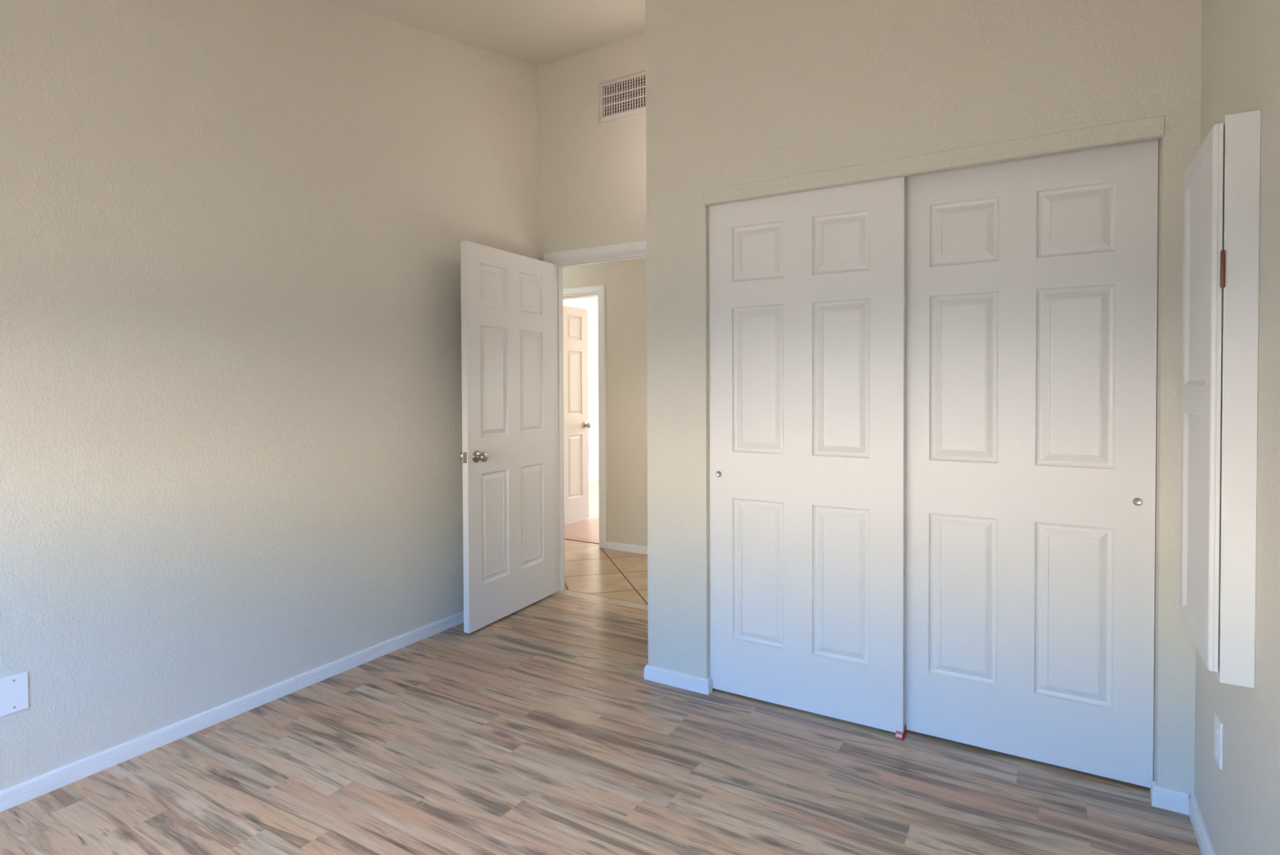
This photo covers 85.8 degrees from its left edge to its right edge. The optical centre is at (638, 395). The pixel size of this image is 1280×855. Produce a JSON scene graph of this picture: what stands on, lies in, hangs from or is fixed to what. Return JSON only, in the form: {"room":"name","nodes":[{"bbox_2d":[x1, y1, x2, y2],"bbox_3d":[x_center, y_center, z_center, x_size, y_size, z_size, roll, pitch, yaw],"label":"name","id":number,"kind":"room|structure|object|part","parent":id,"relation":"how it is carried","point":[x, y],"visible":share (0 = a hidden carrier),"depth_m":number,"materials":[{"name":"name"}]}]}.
{"room":"empty bedroom","nodes":[
{"label":"empty bedroom","id":0,"kind":"room"},
{"bbox_2d":[0,0,537,790],"bbox_3d":[-1.641,-0.365,2.752,0.115,3.370,3.953,0,1,31],"label":"wall","id":1,"kind":"structure","parent":0,"point":[232,232],"depth_m":2.69,"materials":[{"name":"beige paint"}]},
{"bbox_2d":[0,671,28,716],"bbox_3d":[-1.943,0.925,2.142,0.007,0.117,0.071,0,1,31],"label":"blank wall plate","id":2,"kind":"object","parent":1,"relation":"attached to","point":[14,689],"visible":1,"depth_m":2.14,"materials":[{"name":"white plastic"}]},
{"bbox_2d":[0,610,463,811],"bbox_3d":[-1.575,1.230,2.755,0.014,0.060,3.743,0,1,31],"label":"baseboard","id":3,"kind":"structure","parent":1,"relation":"attached to","point":[26,790],"depth_m":2.60,"materials":[{"name":"white paint"}]},
{"bbox_2d":[327,0,645,66],"bbox_3d":[-0.248,-1.713,1.895,3.374,0.859,3.953,0,1,31],"label":"ceiling","id":4,"kind":"structure","parent":0,"point":[536,33],"depth_m":3.55,"materials":[{"name":"paint"}]},
{"bbox_2d":[563,297,599,477],"bbox_3d":[-1.242,-0.025,8.328,0.100,2.500,3.705,0,1,31],"label":"wall","id":5,"kind":"structure","parent":0,"point":[591,305],"depth_m":9.27,"materials":[{"name":"paint"}]},
{"bbox_2d":[588,475,599,482],"bbox_3d":[-1.214,1.136,8.275,0.014,0.060,3.605,0,1,31],"label":"baseboard","id":6,"kind":"structure","parent":5,"relation":"attached to","point":[595,477],"depth_m":9.29,"materials":[{"name":"white paint"}]},
{"bbox_2d":[584,296,597,300],"bbox_3d":[0.517,-1.293,6.580,5.000,0.080,4.862,0,1,31],"label":"ceiling","id":7,"kind":"structure","parent":0,"point":[589,298],"depth_m":9.11,"materials":[{"name":"white paint"}]},
{"bbox_2d":[537,33,646,261],"bbox_3d":[0.746,-0.389,3.574,3.144,3.370,0.095,0,1,31],"label":"wall","id":8,"kind":"structure","parent":0,"point":[592,174],"depth_m":4.12,"materials":[{"name":"beige paint"}]},
{"bbox_2d":[458,240,555,633],"bbox_3d":[-0.717,0.209,3.914,0.165,2.031,0.804,0,1,28],"label":"door","id":9,"kind":"structure","parent":8,"relation":"in","point":[507,455],"depth_m":3.85,"materials":[{"name":"white paint"}]},
{"bbox_3d":[-0.918,0.317,3.650,0.054,0.052,0.052,0,1,28],"label":"knob","id":10,"kind":"part","parent":9,"relation":"part of","materials":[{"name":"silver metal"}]},
{"bbox_3d":[-0.898,0.319,3.567,0.025,0.057,0.002,0,1,27],"label":"latch plate","id":11,"kind":"part","parent":9,"relation":"part of","materials":[{"name":"silver metal"}]},
{"bbox_3d":[-0.820,0.318,3.599,0.054,0.052,0.052,0,1,28],"label":"knob","id":12,"kind":"part","parent":9,"relation":"part of","materials":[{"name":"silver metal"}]},
{"bbox_3d":[-0.791,-0.593,3.740,0.014,0.224,0.228,0,1,28],"label":"panel","id":13,"kind":"part","parent":9,"relation":"part of","materials":[{"name":"white paint"}]},
{"bbox_3d":[-0.789,-0.078,3.748,0.014,0.596,0.228,0,1,28],"label":"panel","id":14,"kind":"part","parent":9,"relation":"part of","materials":[{"name":"white paint"}]},
{"bbox_3d":[-0.786,0.706,3.761,0.014,0.588,0.228,0,1,28],"label":"panel","id":15,"kind":"part","parent":9,"relation":"part of","materials":[{"name":"white paint"}]},
{"bbox_3d":[-0.635,-0.599,4.039,0.014,0.224,0.224,0,1,28],"label":"panel","id":16,"kind":"part","parent":9,"relation":"part of","materials":[{"name":"white paint"}]},
{"bbox_3d":[-0.633,-0.084,4.048,0.014,0.596,0.224,0,1,28],"label":"panel","id":17,"kind":"part","parent":9,"relation":"part of","materials":[{"name":"white paint"}]},
{"bbox_3d":[-0.630,0.700,4.061,0.014,0.588,0.224,0,1,28],"label":"panel","id":18,"kind":"part","parent":9,"relation":"part of","materials":[{"name":"white paint"}]},
{"bbox_2d":[542,240,646,592],"bbox_3d":[-0.169,0.172,4.130,0.915,2.118,0.129,0,1,31],"label":"door frame","id":19,"kind":"structure","parent":8,"relation":"attached to","point":[636,250],"depth_m":4.31,"materials":[{"name":"white paint"}]},
{"bbox_2d":[599,71,645,123],"bbox_3d":[-0.034,-1.729,3.951,0.458,0.230,0.013,0,1,31],"label":"air vent","id":20,"kind":"object","parent":8,"relation":"in","point":[624,96],"visible":0.64,"depth_m":3.98,"materials":[{"name":"white metal"}]},
{"bbox_2d":[0,480,1201,854],"bbox_3d":[-0.067,1.252,4.684,5.663,0.060,8.600,0,1,31],"label":"floor","id":21,"kind":"structure","parent":0,"point":[540,728],"depth_m":2.28,"materials":[{"name":"laminate"}]},
{"bbox_2d":[564,537,599,543],"bbox_3d":[-0.597,1.203,5.795,0.779,0.004,0.018,0,1,31],"label":"threshold","id":22,"kind":"object","parent":21,"relation":"on","point":[564,538],"visible":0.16,"depth_m":5.71,"materials":[{"name":"beige wood"}]},
{"bbox_2d":[895,724,907,740],"bbox_3d":[0.980,1.238,2.558,0.028,0.030,0.108,0,1,31],"label":"guide","id":23,"kind":"object","parent":21,"relation":"on","point":[899,735],"visible":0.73,"depth_m":2.52,"materials":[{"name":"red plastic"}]},
{"bbox_2d":[562,257,647,546],"bbox_3d":[0.142,-0.009,5.280,4.100,2.440,0.111,0,1,31],"label":"wall","id":24,"kind":"structure","parent":0,"point":[624,282],"depth_m":5.36,"materials":[{"name":"paint"}]},
{"bbox_2d":[563,305,591,524],"bbox_3d":[-0.712,0.177,6.341,0.165,2.014,0.795,0,1,33],"label":"door","id":25,"kind":"structure","parent":24,"relation":"in","point":[575,384],"depth_m":6.50,"materials":[{"name":"white paint"}]},
{"bbox_3d":[-0.606,-0.639,6.475,0.014,0.224,0.218,0,1,33],"label":"panel","id":26,"kind":"part","parent":25,"relation":"part of","materials":[{"name":"white paint"}]},
{"bbox_3d":[-0.604,-0.124,6.484,0.014,0.596,0.218,0,1,33],"label":"panel","id":27,"kind":"part","parent":25,"relation":"part of","materials":[{"name":"white paint"}]},
{"bbox_3d":[-0.600,0.659,6.497,0.014,0.588,0.218,0,1,33],"label":"panel","id":28,"kind":"part","parent":25,"relation":"part of","materials":[{"name":"white paint"}]},
{"bbox_3d":[-0.488,0.279,6.585,0.054,0.052,0.052,0,1,33],"label":"knob","id":29,"kind":"part","parent":25,"relation":"part of","materials":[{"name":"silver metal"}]},
{"bbox_2d":[563,284,606,548],"bbox_3d":[-0.628,0.163,5.733,0.919,2.086,0.128,0,1,31],"label":"door frame","id":30,"kind":"structure","parent":24,"relation":"attached to","point":[599,291],"depth_m":5.46,"materials":[{"name":"white paint"}]},
{"bbox_2d":[605,541,647,554],"bbox_3d":[0.810,1.188,4.833,2.483,0.055,0.011,0,1,31],"label":"baseboard","id":31,"kind":"structure","parent":24,"relation":"attached to","point":[611,545],"depth_m":5.37,"materials":[{"name":"white paint"}]},
{"bbox_2d":[645,0,1201,796],"bbox_3d":[0.879,-0.298,2.580,1.898,3.222,0.122,0,1,31],"label":"wall","id":32,"kind":"structure","parent":0,"point":[738,91],"depth_m":2.53,"materials":[{"name":"beige paint"}]},
{"bbox_2d":[644,663,712,694],"bbox_3d":[0.364,1.213,3.307,0.313,0.060,0.807,0,1,31],"label":"baseboard","id":33,"kind":"structure","parent":32,"relation":"attached to","point":[691,682],"depth_m":2.95,"materials":[{"name":"white paint"}]},
{"bbox_2d":[708,176,906,733],"bbox_3d":[0.641,0.215,2.724,0.776,2.048,0.037,0,1,31],"label":"sliding closet door","id":34,"kind":"structure","parent":32,"relation":"in","point":[807,289],"depth_m":2.69,"materials":[{"name":"white paint"}]},
{"bbox_3d":[0.484,-0.582,2.791,0.220,0.224,0.014,0,1,31],"label":"panel","id":35,"kind":"part","parent":34,"relation":"part of","materials":[{"name":"white paint"}]},
{"bbox_3d":[0.486,-0.068,2.799,0.220,0.596,0.014,0,1,31],"label":"panel","id":36,"kind":"part","parent":34,"relation":"part of","materials":[{"name":"white paint"}]},
{"bbox_3d":[0.489,0.716,2.812,0.220,0.588,0.014,0,1,31],"label":"panel","id":37,"kind":"part","parent":34,"relation":"part of","materials":[{"name":"white paint"}]},
{"bbox_3d":[0.776,0.718,2.642,0.217,0.588,0.014,0,1,31],"label":"panel","id":38,"kind":"part","parent":34,"relation":"part of","materials":[{"name":"white paint"}]},
{"bbox_3d":[0.770,-0.581,2.620,0.217,0.224,0.014,0,1,31],"label":"panel","id":39,"kind":"part","parent":34,"relation":"part of","materials":[{"name":"white paint"}]},
{"bbox_3d":[0.772,-0.066,2.629,0.217,0.596,0.014,0,1,31],"label":"panel","id":40,"kind":"part","parent":34,"relation":"part of","materials":[{"name":"white paint"}]},
{"bbox_2d":[904,138,1158,787],"bbox_3d":[1.305,0.217,2.380,0.772,2.050,0.037,0,1,31],"label":"sliding closet door","id":41,"kind":"structure","parent":32,"relation":"in","point":[1031,284],"depth_m":2.34,"materials":[{"name":"white paint"}]},
{"bbox_3d":[1.159,0.720,2.465,0.222,0.588,0.014,0,1,31],"label":"panel","id":42,"kind":"part","parent":41,"relation":"part of","materials":[{"name":"white paint"}]},
{"bbox_3d":[1.156,-0.064,2.452,0.222,0.596,0.014,0,1,31],"label":"panel","id":43,"kind":"part","parent":41,"relation":"part of","materials":[{"name":"white paint"}]},
{"bbox_3d":[1.154,-0.579,2.444,0.222,0.224,0.014,0,1,31],"label":"panel","id":44,"kind":"part","parent":41,"relation":"part of","materials":[{"name":"white paint"}]},
{"bbox_3d":[1.446,0.721,2.294,0.221,0.588,0.014,0,1,31],"label":"panel","id":45,"kind":"part","parent":41,"relation":"part of","materials":[{"name":"white paint"}]},
{"bbox_3d":[1.443,-0.063,2.281,0.221,0.596,0.014,0,1,31],"label":"panel","id":46,"kind":"part","parent":41,"relation":"part of","materials":[{"name":"white paint"}]},
{"bbox_3d":[1.441,-0.578,2.272,0.221,0.224,0.014,0,1,31],"label":"panel","id":47,"kind":"part","parent":41,"relation":"part of","materials":[{"name":"white paint"}]},
{"bbox_2d":[1133,498,1141,504],"bbox_3d":[1.589,0.336,2.193,0.020,0.020,0.001,0,1,31],"label":"door knob","id":48,"kind":"object","parent":41,"relation":"on","point":[1136,501],"depth_m":2.19,"materials":[{"name":"silver metal"}]},
{"bbox_3d":[1.589,0.336,2.192,0.026,0.026,0.003,0,1,31],"label":"finger pull","id":49,"kind":"part","parent":41,"relation":"part of","materials":[{"name":"silver metal"}]},
{"bbox_2d":[1150,780,1189,814],"bbox_3d":[1.625,1.228,2.109,0.090,0.060,0.040,0,1,31],"label":"baseboard","id":50,"kind":"structure","parent":32,"relation":"attached to","point":[1171,799],"depth_m":2.09,"materials":[{"name":"white paint"}]},
{"bbox_2d":[1194,0,1279,854],"bbox_3d":[1.157,-0.349,1.082,0.115,3.370,3.953,0,1,31],"label":"wall","id":51,"kind":"structure","parent":0,"point":[1238,803],"depth_m":1.45,"materials":[{"name":"beige paint"}]},
{"bbox_2d":[1188,793,1215,854],"bbox_3d":[0.911,1.252,0.810,0.014,0.060,2.950,0,1,31],"label":"baseboard","id":52,"kind":"structure","parent":51,"relation":"attached to","point":[1203,839],"depth_m":1.94,"materials":[{"name":"white paint"}]},
{"bbox_2d":[1213,711,1222,768],"bbox_3d":[1.488,0.884,1.769,0.008,0.117,0.071,0,1,31],"label":"wall outlet","id":53,"kind":"object","parent":51,"relation":"attached to","point":[1218,741],"visible":1,"depth_m":1.75,"materials":[{"name":"white plastic"}]},
{"bbox_2d":[1214,724,1218,755],"bbox_3d":[1.486,0.884,1.770,0.004,0.067,0.033,0,1,31],"label":"receptacle","id":54,"kind":"object","parent":53,"relation":"attached to","point":[1216,726],"depth_m":1.76,"materials":[{"name":"white plastic"}]},
{"bbox_2d":[1179,110,1261,688],"bbox_3d":[1.377,0.007,1.644,0.079,1.228,0.395,0,1,31],"label":"upper cabinet","id":55,"kind":"object","parent":51,"relation":"attached to","point":[1222,180],"visible":1,"depth_m":1.49,"materials":[{"name":"white paint"}]},
{"bbox_3d":[1.360,0.299,1.682,0.013,0.519,0.281,0,1,31],"label":"panel","id":56,"kind":"part","parent":55,"relation":"part of","materials":[{"name":"white paint"}]},
{"bbox_3d":[1.358,-0.282,1.672,0.013,0.516,0.281,0,1,31],"label":"panel","id":57,"kind":"part","parent":55,"relation":"part of","materials":[{"name":"white paint"}]},
{"bbox_3d":[1.353,0.004,1.662,0.018,1.190,0.385,0,1,31],"label":"door frame","id":58,"kind":"part","parent":55,"relation":"part of","materials":[{"name":"white paint"}]}
]}

